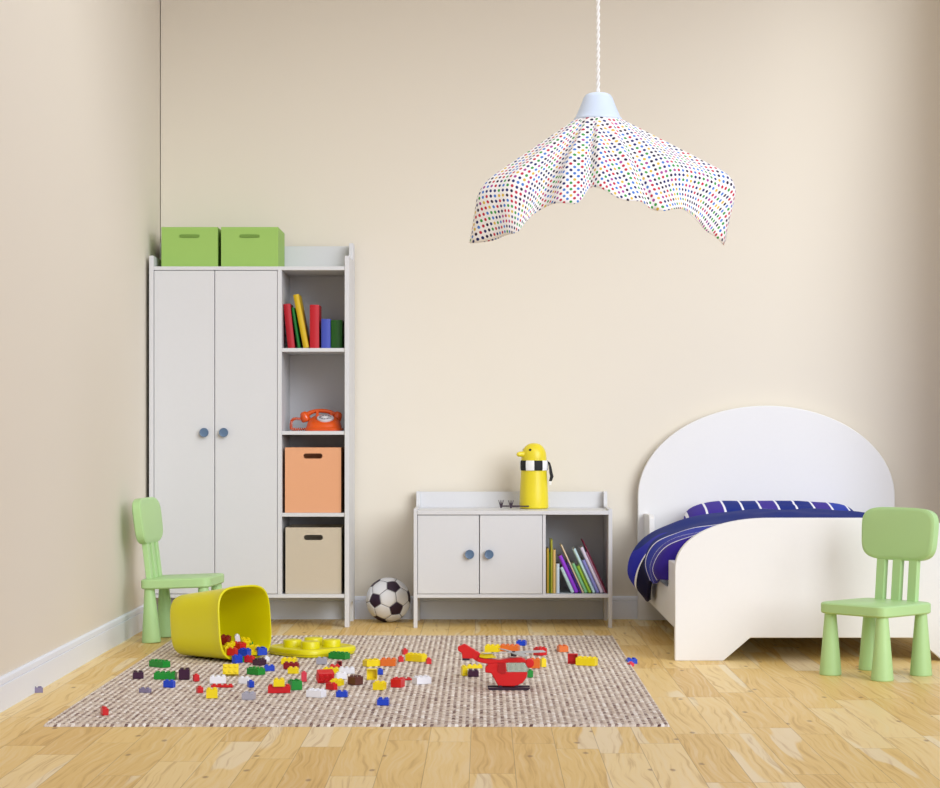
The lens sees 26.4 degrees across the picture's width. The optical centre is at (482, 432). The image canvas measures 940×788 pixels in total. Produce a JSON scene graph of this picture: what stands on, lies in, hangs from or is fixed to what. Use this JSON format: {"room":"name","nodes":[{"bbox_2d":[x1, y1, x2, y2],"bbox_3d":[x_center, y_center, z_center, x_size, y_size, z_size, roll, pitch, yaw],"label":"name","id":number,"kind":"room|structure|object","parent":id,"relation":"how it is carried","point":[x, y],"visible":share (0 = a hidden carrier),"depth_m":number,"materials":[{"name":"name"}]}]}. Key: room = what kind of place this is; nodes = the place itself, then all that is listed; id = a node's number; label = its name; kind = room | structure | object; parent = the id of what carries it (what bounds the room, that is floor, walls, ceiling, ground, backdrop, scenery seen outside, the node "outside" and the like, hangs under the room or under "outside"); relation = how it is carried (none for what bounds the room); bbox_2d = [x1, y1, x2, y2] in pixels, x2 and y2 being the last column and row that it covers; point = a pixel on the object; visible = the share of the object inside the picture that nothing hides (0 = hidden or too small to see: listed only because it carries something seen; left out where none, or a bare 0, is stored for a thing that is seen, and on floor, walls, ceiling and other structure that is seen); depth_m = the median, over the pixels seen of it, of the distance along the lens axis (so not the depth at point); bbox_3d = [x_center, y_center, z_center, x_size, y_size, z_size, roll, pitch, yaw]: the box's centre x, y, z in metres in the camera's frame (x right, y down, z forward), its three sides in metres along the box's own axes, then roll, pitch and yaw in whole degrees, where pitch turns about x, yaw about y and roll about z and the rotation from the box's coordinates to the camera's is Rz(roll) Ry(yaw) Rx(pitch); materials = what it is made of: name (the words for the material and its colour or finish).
{"room":"children's room","nodes":[
{"label":"children's room","id":0,"kind":"room"},
{"bbox_2d":[0,0,160,675],"bbox_3d":[-1.665,-1.070,3.950,0.100,4.000,12.300,0,0,0],"label":"wall","id":1,"kind":"structure","parent":0,"point":[80,80],"depth_m":7.93,"materials":[{"name":"paint"}]},
{"bbox_2d":[0,603,157,712],"bbox_3d":[-1.609,0.873,3.900,0.012,0.115,12.200,0,0,0],"label":"baseboard","id":2,"kind":"structure","parent":1,"relation":"attached to","point":[18,684],"depth_m":7.67,"materials":[{"name":"white paint"}]},
{"bbox_2d":[0,619,939,787],"bbox_3d":[0.393,0.980,3.950,4.215,0.100,12.300,0,0,0],"label":"floor","id":3,"kind":"structure","parent":0,"point":[764,715],"depth_m":6.07,"materials":[{"name":"brown wood"}]},
{"bbox_2d":[149,243,354,626],"bbox_3d":[-1.119,-0.004,9.759,0.957,1.868,0.437,0,0,0],"label":"wardrobe","id":4,"kind":"object","parent":3,"relation":"on","point":[226,384],"visible":0.87,"depth_m":9.57,"materials":[{"name":"white paint"}]},
{"bbox_2d":[161,227,220,265],"bbox_3d":[-1.412,-0.894,9.773,0.271,0.193,0.314,0,0,0],"label":"storage box","id":5,"kind":"object","parent":4,"relation":"on","point":[180,246],"visible":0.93,"depth_m":9.62,"materials":[{"name":"green cardboard"}]},
{"bbox_2d":[221,227,284,265],"bbox_3d":[-1.123,-0.894,9.773,0.275,0.193,0.314,0,0,0],"label":"storage box","id":6,"kind":"object","parent":4,"relation":"on","point":[240,246],"visible":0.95,"depth_m":9.62,"materials":[{"name":"green cardboard"}]},
{"bbox_2d":[283,304,296,347],"bbox_3d":[-0.933,-0.515,9.700,0.056,0.216,0.160,0,0,0],"label":"book","id":7,"kind":"object","parent":4,"relation":"on","point":[290,331],"visible":0.8,"depth_m":9.62,"materials":[{"name":"paper"}]},
{"bbox_2d":[291,307,302,347],"bbox_3d":[-0.901,-0.506,9.699,0.044,0.198,0.150,0,0,0],"label":"book","id":8,"kind":"object","parent":4,"relation":"on","point":[294,314],"visible":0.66,"depth_m":9.63,"materials":[{"name":"paper"}]},
{"bbox_2d":[293,294,309,347],"bbox_3d":[-0.876,-0.538,9.705,0.076,0.262,0.170,0,0,0],"label":"book","id":9,"kind":"object","parent":4,"relation":"on","point":[298,301],"visible":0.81,"depth_m":9.62,"materials":[{"name":"paper"}]},
{"bbox_2d":[282,511,344,516],"bbox_3d":[-0.812,0.392,9.764,0.300,0.018,0.389,0,0,0],"label":"shelf","id":10,"kind":"object","parent":4,"relation":"attached to","point":[342,514],"depth_m":9.57,"materials":[{"name":"white paint"}]},
{"bbox_2d":[282,431,344,434],"bbox_3d":[-0.812,-0.001,9.764,0.300,0.018,0.389,0,0,0],"label":"shelf","id":11,"kind":"object","parent":4,"relation":"attached to","point":[283,432],"depth_m":9.57,"materials":[{"name":"white paint"}]},
{"bbox_2d":[282,348,344,354],"bbox_3d":[-0.812,-0.397,9.764,0.300,0.018,0.389,0,0,0],"label":"shelf","id":12,"kind":"object","parent":4,"relation":"attached to","point":[285,351],"depth_m":9.57,"materials":[{"name":"white paint"}]},
{"bbox_2d":[285,524,344,593],"bbox_3d":[-0.813,0.612,9.750,0.268,0.318,0.320,0,0,0],"label":"storage box","id":13,"kind":"object","parent":4,"relation":"on","point":[314,553],"visible":0.92,"depth_m":9.59,"materials":[{"name":"beige cardboard"}]},
{"bbox_2d":[285,447,344,512],"bbox_3d":[-0.815,0.226,9.750,0.268,0.312,0.320,0,0,0],"label":"storage box","id":14,"kind":"object","parent":4,"relation":"on","point":[314,476],"visible":0.97,"depth_m":9.59,"materials":[{"name":"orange cardboard"}]},
{"bbox_2d":[310,305,321,347],"bbox_3d":[-0.811,-0.512,9.700,0.044,0.210,0.160,0,0,0],"label":"book","id":15,"kind":"object","parent":4,"relation":"on","point":[315,310],"visible":0.81,"depth_m":9.62,"materials":[{"name":"paper"}]},
{"bbox_2d":[290,409,343,430],"bbox_3d":[-0.808,-0.064,9.699,0.264,0.108,0.180,0,0,0],"label":"rotary telephone","id":16,"kind":"object","parent":4,"relation":"on","point":[332,422],"visible":1,"depth_m":9.67,"materials":[{"name":"orange plastic"}]},
{"bbox_2d":[321,319,330,347],"bbox_3d":[-0.756,-0.478,9.690,0.044,0.142,0.140,0,0,0],"label":"book","id":17,"kind":"object","parent":4,"relation":"on","point":[325,323],"visible":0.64,"depth_m":9.62,"materials":[{"name":"paper"}]},
{"bbox_2d":[331,320,343,347],"bbox_3d":[-0.705,-0.475,9.695,0.053,0.137,0.150,0,0,0],"label":"book","id":18,"kind":"object","parent":4,"relation":"on","point":[337,326],"visible":0.81,"depth_m":9.62,"materials":[{"name":"paper"}]},
{"bbox_2d":[43,635,669,726],"bbox_3d":[-0.400,0.925,7.723,1.984,0.009,2.793,0,0,0],"label":"woven rug","id":19,"kind":"object","parent":3,"relation":"on","point":[610,693],"visible":0.7,"depth_m":7.03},
{"bbox_2d":[100,706,108,715],"bbox_3d":[-1.238,0.908,6.541,0.020,0.027,0.039,0,0,-22],"label":"brick","id":20,"kind":"object","parent":19,"relation":"on","point":[104,710],"visible":1,"depth_m":6.53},
{"bbox_2d":[133,670,143,678],"bbox_3d":[-1.296,0.907,7.513,0.039,0.029,0.039,0,0,-12],"label":"brick","id":21,"kind":"object","parent":19,"relation":"on","point":[139,674],"visible":1,"depth_m":7.49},
{"bbox_2d":[139,687,151,692],"bbox_3d":[-1.199,0.912,7.102,0.039,0.019,0.019,0,0,20],"label":"brick","id":22,"kind":"object","parent":19,"relation":"on","point":[142,689],"visible":1,"depth_m":7.09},
{"bbox_2d":[149,659,169,667],"bbox_3d":[-1.274,0.907,7.880,0.079,0.029,0.039,0,0,38],"label":"brick","id":23,"kind":"object","parent":19,"relation":"on","point":[159,663],"visible":1,"depth_m":7.86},
{"bbox_2d":[154,671,176,679],"bbox_3d":[-1.190,0.907,7.494,0.079,0.029,0.039,0,0,4],"label":"brick","id":24,"kind":"object","parent":19,"relation":"on","point":[169,675],"visible":1,"depth_m":7.48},
{"bbox_2d":[163,679,174,687],"bbox_3d":[-1.136,0.907,7.246,0.040,0.029,0.020,0,0,18],"label":"brick","id":25,"kind":"object","parent":19,"relation":"on","point":[168,683],"visible":1,"depth_m":7.24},
{"bbox_2d":[132,497,223,642],"bbox_3d":[-1.362,0.610,8.988,0.378,0.640,0.342,0,0,6],"label":"chair","id":26,"kind":"object","parent":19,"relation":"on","point":[146,512],"visible":0.87,"depth_m":8.90,"materials":[{"name":"green plastic"}]},
{"bbox_2d":[179,667,189,679],"bbox_3d":[-1.117,0.900,7.486,0.039,0.043,0.039,0,0,-3],"label":"brick","id":27,"kind":"object","parent":19,"relation":"on","point":[184,673],"visible":1,"depth_m":7.47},
{"bbox_2d":[206,687,217,697],"bbox_3d":[-0.944,0.904,6.962,0.039,0.035,0.039,0,0,-8],"label":"brick","id":28,"kind":"object","parent":19,"relation":"on","point":[210,692],"visible":1,"depth_m":6.94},
{"bbox_2d":[210,674,225,683],"bbox_3d":[-0.977,0.907,7.375,0.059,0.029,0.039,0,0,-6],"label":"brick","id":29,"kind":"object","parent":19,"relation":"on","point":[213,679],"visible":0.99,"depth_m":7.36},
{"bbox_2d":[170,585,271,659],"bbox_3d":[-1.089,0.768,8.208,0.346,0.299,0.300,0,0,38],"label":"bucket","id":30,"kind":"object","parent":19,"relation":"on","point":[198,621],"visible":0.93,"depth_m":8.18,"materials":[{"name":"yellow plastic"}]},
{"bbox_2d":[221,634,230,644],"bbox_3d":[-1.054,0.844,8.166,0.044,0.045,0.044,0,0,13],"label":"brick","id":31,"kind":"object","parent":30,"relation":"in","point":[224,638],"visible":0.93,"depth_m":8.15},
{"bbox_2d":[227,647,237,655],"bbox_3d":[-1.007,0.878,8.036,0.039,0.033,0.019,0,0,25],"label":"brick","id":32,"kind":"object","parent":30,"relation":"in","point":[231,651],"visible":1,"depth_m":8.03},
{"bbox_2d":[233,641,245,648],"bbox_3d":[-1.000,0.868,8.153,0.059,0.035,0.039,0,0,35],"label":"brick","id":33,"kind":"object","parent":30,"relation":"in","point":[239,644],"visible":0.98,"depth_m":8.13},
{"bbox_2d":[238,648,250,655],"bbox_3d":[-0.967,0.888,8.114,0.039,0.031,0.039,0,0,20],"label":"brick","id":34,"kind":"object","parent":30,"relation":"in","point":[243,651],"visible":0.97,"depth_m":8.10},
{"bbox_2d":[240,637,251,644],"bbox_3d":[-0.975,0.860,8.205,0.046,0.049,0.047,0,0,-23],"label":"brick","id":35,"kind":"object","parent":30,"relation":"in","point":[247,640],"visible":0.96,"depth_m":8.19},
{"bbox_2d":[246,644,259,650],"bbox_3d":[-0.944,0.884,8.165,0.059,0.039,0.039,0,0,15],"label":"brick","id":36,"kind":"object","parent":30,"relation":"in","point":[252,646],"visible":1,"depth_m":8.15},
{"bbox_2d":[256,646,266,655],"bbox_3d":[-0.904,0.887,8.141,0.039,0.033,0.039,0,0,-28],"label":"brick","id":37,"kind":"object","parent":30,"relation":"in","point":[262,650],"visible":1,"depth_m":8.12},
{"bbox_2d":[211,683,233,687],"bbox_3d":[-0.945,0.915,7.250,0.079,0.013,0.020,0,0,6],"label":"brick","id":38,"kind":"object","parent":19,"relation":"on","point":[213,684],"visible":1,"depth_m":7.24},
{"bbox_2d":[223,664,238,675],"bbox_3d":[-0.957,0.898,7.585,0.059,0.046,0.041,0,0,-4],"label":"brick","id":39,"kind":"object","parent":19,"relation":"on","point":[228,669],"visible":0.99,"depth_m":7.58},
{"bbox_2d":[232,654,242,662],"bbox_3d":[-0.985,0.904,8.018,0.019,0.035,0.039,0,0,40],"label":"brick","id":40,"kind":"object","parent":19,"relation":"on","point":[236,658],"visible":1,"depth_m":8.01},
{"bbox_2d":[239,676,250,683],"bbox_3d":[-0.877,0.908,7.356,0.039,0.027,0.019,0,0,20],"label":"brick","id":41,"kind":"object","parent":19,"relation":"on","point":[242,680],"visible":0.94,"depth_m":7.35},
{"bbox_2d":[242,691,255,699],"bbox_3d":[-0.811,0.908,6.923,0.039,0.027,0.039,0,0,10],"label":"brick","id":42,"kind":"object","parent":19,"relation":"on","point":[246,695],"visible":1,"depth_m":6.91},
{"bbox_2d":[244,655,254,662],"bbox_3d":[-0.937,0.907,8.034,0.039,0.029,0.020,0,0,25],"label":"brick","id":43,"kind":"object","parent":19,"relation":"on","point":[247,658],"visible":0.95,"depth_m":8.03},
{"bbox_2d":[247,666,264,674],"bbox_3d":[-0.867,0.907,7.635,0.060,0.029,0.040,0,0,38],"label":"brick","id":44,"kind":"object","parent":19,"relation":"on","point":[254,670],"visible":1,"depth_m":7.62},
{"bbox_2d":[253,658,266,665],"bbox_3d":[-0.887,0.908,7.942,0.039,0.027,0.039,0,0,40],"label":"brick","id":45,"kind":"object","parent":19,"relation":"on","point":[256,661],"visible":0.99,"depth_m":7.93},
{"bbox_2d":[264,664,274,670],"bbox_3d":[-0.828,0.909,7.749,0.039,0.025,0.019,0,0,-15],"label":"brick","id":46,"kind":"object","parent":19,"relation":"on","point":[271,667],"visible":0.95,"depth_m":7.74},
{"bbox_2d":[268,684,289,692],"bbox_3d":[-0.724,0.907,7.102,0.079,0.029,0.040,0,0,-6],"label":"brick","id":47,"kind":"object","parent":19,"relation":"on","point":[271,689],"visible":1,"depth_m":7.08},
{"bbox_2d":[273,677,284,686],"bbox_3d":[-0.723,0.882,7.090,0.039,0.029,0.039,0,0,-6],"label":"brick","id":48,"kind":"object","parent":47,"relation":"on","point":[277,682],"visible":1,"depth_m":7.07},
{"bbox_2d":[281,657,297,663],"bbox_3d":[-0.772,0.908,7.978,0.059,0.027,0.039,0,0,6],"label":"brick","id":49,"kind":"object","parent":19,"relation":"on","point":[294,659],"visible":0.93,"depth_m":7.96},
{"bbox_2d":[283,661,298,668],"bbox_3d":[-0.748,0.907,7.810,0.060,0.029,0.020,0,0,14],"label":"brick","id":50,"kind":"object","parent":19,"relation":"on","point":[286,664],"visible":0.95,"depth_m":7.80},
{"bbox_2d":[288,666,298,673],"bbox_3d":[-0.727,0.908,7.661,0.039,0.027,0.020,0,0,10],"label":"brick","id":51,"kind":"object","parent":19,"relation":"on","point":[291,670],"visible":1,"depth_m":7.65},
{"bbox_2d":[288,679,301,689],"bbox_3d":[-0.675,0.903,7.184,0.039,0.037,0.039,0,0,-28],"label":"brick","id":52,"kind":"object","parent":19,"relation":"on","point":[296,684],"visible":0.99,"depth_m":7.17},
{"bbox_2d":[301,671,306,681],"bbox_3d":[-0.664,0.902,7.417,0.019,0.039,0.019,0,0,-12],"label":"brick","id":53,"kind":"object","parent":19,"relation":"on","point":[303,673],"visible":0.93,"depth_m":7.41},
{"bbox_2d":[268,636,355,657],"bbox_3d":[-0.715,0.891,8.360,0.310,0.058,0.310,0,0,-45],"label":"lid","id":54,"kind":"object","parent":19,"relation":"on","point":[313,646],"visible":0.99,"depth_m":8.28,"materials":[{"name":"yellow plastic"}]},
{"bbox_2d":[306,688,325,697],"bbox_3d":[-0.583,0.907,6.985,0.059,0.029,0.039,0,0,24],"label":"brick","id":55,"kind":"object","parent":19,"relation":"on","point":[311,692],"visible":1,"depth_m":6.97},
{"bbox_2d":[316,657,326,663],"bbox_3d":[-0.643,0.907,7.973,0.039,0.029,0.019,0,0,14],"label":"brick","id":56,"kind":"object","parent":19,"relation":"on","point":[319,660],"visible":1,"depth_m":7.96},
{"bbox_2d":[316,669,334,682],"bbox_3d":[-0.582,0.897,7.377,0.059,0.049,0.049,0,0,-20],"label":"brick","id":57,"kind":"object","parent":19,"relation":"on","point":[322,675],"visible":0.87,"depth_m":7.36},
{"bbox_2d":[326,682,336,689],"bbox_3d":[-0.544,0.908,7.183,0.039,0.027,0.020,0,0,40],"label":"brick","id":58,"kind":"object","parent":19,"relation":"on","point":[330,686],"visible":1,"depth_m":7.17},
{"bbox_2d":[330,678,343,685],"bbox_3d":[-0.533,0.909,7.302,0.040,0.025,0.040,0,0,20],"label":"brick","id":59,"kind":"object","parent":19,"relation":"on","point":[340,681],"visible":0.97,"depth_m":7.29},
{"bbox_2d":[328,651,349,659],"bbox_3d":[-0.587,0.907,8.165,0.079,0.029,0.039,0,0,28],"label":"brick","id":60,"kind":"object","parent":19,"relation":"on","point":[343,655],"visible":1,"depth_m":8.15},
{"bbox_2d":[336,671,346,678],"bbox_3d":[-0.531,0.908,7.495,0.039,0.027,0.019,0,0,-14],"label":"brick","id":61,"kind":"object","parent":19,"relation":"on","point":[343,675],"visible":0.92,"depth_m":7.49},
{"bbox_2d":[336,690,347,696],"bbox_3d":[-0.492,0.909,6.983,0.039,0.024,0.019,0,0,8],"label":"brick","id":62,"kind":"object","parent":19,"relation":"on","point":[339,693],"visible":1,"depth_m":6.97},
{"bbox_2d":[339,666,354,673],"bbox_3d":[-0.522,0.909,7.670,0.059,0.025,0.040,0,0,-5],"label":"brick","id":63,"kind":"object","parent":19,"relation":"on","point":[349,670],"visible":0.97,"depth_m":7.65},
{"bbox_2d":[348,674,362,684],"bbox_3d":[-0.467,0.904,7.324,0.039,0.035,0.039,0,0,42],"label":"brick","id":64,"kind":"object","parent":19,"relation":"on","point":[352,680],"visible":1,"depth_m":7.31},
{"bbox_2d":[362,658,379,666],"bbox_3d":[-0.441,0.907,7.909,0.059,0.029,0.039,0,0,-30],"label":"brick","id":65,"kind":"object","parent":19,"relation":"on","point":[370,662],"visible":1,"depth_m":7.89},
{"bbox_2d":[367,668,376,679],"bbox_3d":[-0.415,0.901,7.481,0.039,0.039,0.031,0,0,-3],"label":"brick","id":66,"kind":"object","parent":19,"relation":"on","point":[371,672],"visible":1,"depth_m":7.49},
{"bbox_2d":[373,680,386,689],"bbox_3d":[-0.371,0.906,7.185,0.039,0.031,0.039,0,0,15],"label":"brick","id":67,"kind":"object","parent":19,"relation":"on","point":[377,685],"visible":1,"depth_m":7.17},
{"bbox_2d":[377,697,389,704],"bbox_3d":[-0.338,0.909,6.782,0.039,0.025,0.039,0,0,2],"label":"brick","id":68,"kind":"object","parent":19,"relation":"on","point":[380,701],"visible":1,"depth_m":6.76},
{"bbox_2d":[380,657,396,665],"bbox_3d":[-0.374,0.905,7.919,0.059,0.032,0.039,0,0,5],"label":"brick","id":69,"kind":"object","parent":19,"relation":"on","point":[388,661],"visible":1,"depth_m":7.90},
{"bbox_2d":[391,677,404,687],"bbox_3d":[-0.309,0.904,7.256,0.040,0.035,0.040,0,0,20],"label":"brick","id":70,"kind":"object","parent":19,"relation":"on","point":[396,682],"visible":1,"depth_m":7.24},
{"bbox_2d":[405,652,426,661],"bbox_3d":[-0.270,0.905,8.076,0.079,0.033,0.039,0,0,32],"label":"brick","id":71,"kind":"object","parent":19,"relation":"on","point":[414,657],"visible":1,"depth_m":8.06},
{"bbox_2d":[412,675,430,684],"bbox_3d":[-0.226,0.907,7.355,0.059,0.029,0.039,0,0,-30],"label":"brick","id":72,"kind":"object","parent":19,"relation":"on","point":[425,679],"visible":1,"depth_m":7.34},
{"bbox_2d":[461,665,467,675],"bbox_3d":[-0.071,0.902,7.603,0.019,0.039,0.039,0,0,-10],"label":"brick","id":73,"kind":"object","parent":19,"relation":"on","point":[464,669],"visible":1,"depth_m":7.58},
{"bbox_2d":[468,669,478,676],"bbox_3d":[-0.037,0.908,7.578,0.040,0.027,0.040,0,0,-4],"label":"brick","id":74,"kind":"object","parent":19,"relation":"on","point":[471,673],"visible":1,"depth_m":7.56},
{"bbox_2d":[467,664,481,668],"bbox_3d":[-0.033,0.913,7.834,0.059,0.017,0.019,0,0,-8],"label":"brick","id":75,"kind":"object","parent":19,"relation":"on","point":[469,666],"visible":0.94,"depth_m":7.83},
{"bbox_2d":[485,644,499,651],"bbox_3d":[0.040,0.906,8.431,0.059,0.031,0.039,0,0,12],"label":"brick","id":76,"kind":"object","parent":19,"relation":"on","point":[488,648],"visible":1,"depth_m":8.41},
{"bbox_2d":[458,643,544,689],"bbox_3d":[0.069,0.840,7.219,0.279,0.163,0.188,0,0,25],"label":"helicopter","id":77,"kind":"object","parent":19,"relation":"on","point":[508,673],"visible":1,"depth_m":7.18,"materials":[{"name":"red plastic"}]},
{"bbox_2d":[525,658,533,667],"bbox_3d":[0.167,0.827,7.196,0.033,0.033,0.032,0,0,0],"label":"brick","id":78,"kind":"object","parent":77,"relation":"attached to","point":[529,662],"depth_m":7.18,"materials":[{"name":"red plastic"}]},
{"bbox_2d":[500,644,519,650],"bbox_3d":[0.113,0.907,8.457,0.079,0.029,0.039,0,0,14],"label":"brick","id":79,"kind":"object","parent":19,"relation":"on","point":[511,647],"visible":0.98,"depth_m":8.44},
{"bbox_2d":[516,639,526,645],"bbox_3d":[0.167,0.910,8.685,0.039,0.023,0.039,0,0,12],"label":"brick","id":80,"kind":"object","parent":19,"relation":"on","point":[523,642],"visible":0.97,"depth_m":8.67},
{"bbox_2d":[531,657,539,667],"bbox_3d":[0.203,0.901,7.838,0.039,0.041,0.019,0,0,6],"label":"brick","id":81,"kind":"object","parent":19,"relation":"on","point":[537,660],"visible":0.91,"depth_m":7.83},
{"bbox_2d":[533,646,546,655],"bbox_3d":[0.237,0.904,8.297,0.039,0.035,0.039,0,0,-40],"label":"brick","id":82,"kind":"object","parent":19,"relation":"on","point":[539,647],"visible":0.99,"depth_m":8.29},
{"bbox_2d":[557,644,567,651],"bbox_3d":[0.335,0.907,8.429,0.039,0.029,0.039,0,0,-15],"label":"brick","id":83,"kind":"object","parent":19,"relation":"on","point":[560,648],"visible":1,"depth_m":8.41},
{"bbox_2d":[568,653,577,663],"bbox_3d":[0.358,0.901,7.997,0.039,0.039,0.027,0,0,-2],"label":"brick","id":84,"kind":"object","parent":19,"relation":"on","point":[572,657],"visible":0.98,"depth_m":8.00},
{"bbox_2d":[576,656,597,665],"bbox_3d":[0.412,0.904,7.934,0.079,0.035,0.040,0,0,22],"label":"brick","id":85,"kind":"object","parent":19,"relation":"on","point":[582,661],"visible":1,"depth_m":7.92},
{"bbox_2d":[366,577,410,621],"bbox_3d":[-0.466,0.822,9.850,0.220,0.220,0.220,0,0,0],"label":"soccer ball","id":86,"kind":"object","parent":3,"relation":"on","point":[388,599],"visible":1,"depth_m":9.77,"materials":[{"name":"white leather"}]},
{"bbox_2d":[414,491,611,627],"bbox_3d":[0.143,0.610,9.746,0.948,0.640,0.463,0,0,0],"label":"sideboard","id":87,"kind":"object","parent":3,"relation":"on","point":[466,545],"visible":0.98,"depth_m":9.54,"materials":[{"name":"white paint"}]},
{"bbox_2d":[498,443,553,508],"bbox_3d":[0.215,0.210,9.768,0.242,0.321,0.156,0,0,-38],"label":"flask","id":88,"kind":"object","parent":87,"relation":"on","point":[534,464],"visible":1,"depth_m":9.75,"materials":[{"name":"yellow plastic"}]},
{"bbox_2d":[546,547,548,592],"bbox_3d":[0.311,0.661,9.672,0.011,0.214,0.170,0,0,0],"label":"book","id":89,"kind":"object","parent":87,"relation":"on","point":[547,548],"visible":0.8,"depth_m":9.59,"materials":[{"name":"paper"}]},
{"bbox_2d":[549,538,552,592],"bbox_3d":[0.329,0.639,9.672,0.010,0.258,0.170,0,0,0],"label":"book","id":90,"kind":"object","parent":87,"relation":"in","point":[550,539],"visible":0.88,"depth_m":9.59,"materials":[{"name":"paper"}]},
{"bbox_2d":[553,548,555,592],"bbox_3d":[0.342,0.664,9.670,0.014,0.208,0.170,0,0,0],"label":"book","id":91,"kind":"object","parent":87,"relation":"in","point":[554,550],"visible":0.8,"depth_m":9.59,"materials":[{"name":"paper"}]},
{"bbox_2d":[556,562,558,592],"bbox_3d":[0.359,0.698,9.674,0.016,0.141,0.170,0,0,0],"label":"book","id":92,"kind":"object","parent":87,"relation":"in","point":[557,563],"visible":0.8,"depth_m":9.59,"materials":[{"name":"paper"}]},
{"bbox_2d":[559,565,573,592],"bbox_3d":[0.403,0.705,9.677,0.068,0.127,0.180,0,0,0],"label":"book","id":93,"kind":"object","parent":87,"relation":"in","point":[560,566],"visible":0.91,"depth_m":9.59,"materials":[{"name":"paper"}]},
{"bbox_2d":[557,553,578,592],"bbox_3d":[0.410,0.677,9.677,0.096,0.183,0.180,0,0,0],"label":"book","id":94,"kind":"object","parent":87,"relation":"in","point":[560,556],"visible":0.94,"depth_m":9.59,"materials":[{"name":"paper"}]},
{"bbox_2d":[559,543,583,592],"bbox_3d":[0.428,0.651,9.675,0.112,0.233,0.180,0,0,0],"label":"book","id":95,"kind":"object","parent":87,"relation":"in","point":[563,550],"visible":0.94,"depth_m":9.59,"materials":[{"name":"paper"}]},
{"bbox_2d":[565,561,580,592],"bbox_3d":[0.436,0.695,9.677,0.072,0.146,0.180,0,0,0],"label":"book","id":96,"kind":"object","parent":87,"relation":"in","point":[565,561],"visible":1,"depth_m":9.59,"materials":[{"name":"paper"}]},
{"bbox_2d":[570,561,586,592],"bbox_3d":[0.463,0.696,9.675,0.076,0.145,0.180,0,0,0],"label":"book","id":97,"kind":"object","parent":87,"relation":"in","point":[572,562],"visible":0.98,"depth_m":9.59,"materials":[{"name":"paper"}]},
{"bbox_2d":[571,546,594,592],"bbox_3d":[0.485,0.660,9.678,0.108,0.215,0.180,0,0,0],"label":"book","id":98,"kind":"object","parent":87,"relation":"in","point":[573,547],"visible":0.95,"depth_m":9.59,"materials":[{"name":"paper"}]},
{"bbox_2d":[575,563,590,592],"bbox_3d":[0.484,0.701,9.675,0.071,0.133,0.180,0,0,0],"label":"book","id":99,"kind":"object","parent":87,"relation":"in","point":[577,564],"visible":0.93,"depth_m":9.59,"materials":[{"name":"paper"}]},
{"bbox_2d":[581,557,598,592],"bbox_3d":[0.516,0.688,9.678,0.084,0.161,0.180,0,0,0],"label":"book","id":100,"kind":"object","parent":87,"relation":"in","point":[583,561],"visible":0.91,"depth_m":9.59,"materials":[{"name":"paper"}]},
{"bbox_2d":[578,545,602,592],"bbox_3d":[0.521,0.657,9.678,0.113,0.223,0.180,0,0,0],"label":"book","id":101,"kind":"object","parent":87,"relation":"in","point":[581,548],"visible":0.91,"depth_m":9.59,"materials":[{"name":"paper"}]},
{"bbox_2d":[581,538,606,592],"bbox_3d":[0.536,0.641,9.678,0.120,0.254,0.180,0,0,0],"label":"book","id":102,"kind":"object","parent":87,"relation":"in","point":[585,547],"visible":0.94,"depth_m":9.59,"materials":[{"name":"paper"}]},
{"bbox_2d":[585,550,605,592],"bbox_3d":[0.541,0.669,9.678,0.094,0.198,0.180,0,0,0],"label":"book","id":103,"kind":"object","parent":87,"relation":"in","point":[585,550],"visible":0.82,"depth_m":9.59,"materials":[{"name":"paper"}]},
{"bbox_2d":[626,657,636,663],"bbox_3d":[0.600,0.919,8.074,0.039,0.023,0.039,0,0,-8],"label":"brick","id":104,"kind":"object","parent":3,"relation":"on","point":[633,659],"visible":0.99,"depth_m":8.06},
{"bbox_2d":[637,406,939,660],"bbox_3d":[1.421,0.397,9.066,1.302,1.066,1.817,0,0,0],"label":"bed","id":105,"kind":"object","parent":3,"relation":"on","point":[731,583],"visible":0.79,"depth_m":8.16,"materials":[{"name":"white paint"}]},
{"bbox_2d":[627,508,864,601],"bbox_3d":[1.384,0.572,8.865,1.415,0.439,1.306,0,0,0],"label":"duvet","id":106,"kind":"object","parent":105,"relation":"on","point":[648,563],"visible":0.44,"depth_m":9.10,"materials":[{"name":"fabric"}]},
{"bbox_3d":[1.419,0.687,9.078,1.093,0.184,1.685,0,0,0],"label":"mattress","id":107,"kind":"object","parent":105,"relation":"on","visible":0},
{"bbox_2d":[684,501,852,518],"bbox_3d":[1.402,0.462,9.735,0.848,0.260,0.394,0,0,1],"label":"pillow","id":108,"kind":"object","parent":107,"relation":"on","point":[714,506],"visible":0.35,"depth_m":9.69,"materials":[{"name":"fabric"}]},
{"bbox_2d":[819,507,938,681],"bbox_3d":[1.519,0.610,7.699,0.354,0.640,0.342,0,0,-42],"label":"chair","id":109,"kind":"object","parent":3,"relation":"on","point":[899,535],"visible":1,"depth_m":7.69,"materials":[{"name":"green plastic"}]},
{"bbox_2d":[161,0,939,595],"bbox_3d":[0.395,-1.070,10.045,4.011,4.000,0.090,0,0,0],"label":"wall","id":110,"kind":"structure","parent":0,"point":[591,333],"depth_m":10.00,"materials":[{"name":"paint"}]},
{"bbox_2d":[171,596,636,618],"bbox_3d":[0.393,0.873,9.994,4.003,0.115,0.012,0,0,0],"label":"baseboard","id":111,"kind":"structure","parent":110,"relation":"attached to","point":[623,607],"depth_m":9.99,"materials":[{"name":"white paint"}]},
{"bbox_3d":[0.392,-3.120,8.200,4.215,0.100,3.800,0,0,0],"label":"ceiling","id":112,"kind":"structure","parent":0,"visible":0},
{"bbox_2d":[469,0,735,244],"bbox_3d":[0.388,-1.835,6.496,0.853,2.469,0.615,0,0,3],"label":"pendant lamp","id":113,"kind":"object","parent":112,"relation":"hanging from","point":[598,148],"visible":1,"depth_m":6.32,"materials":[{"name":"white fabric"}]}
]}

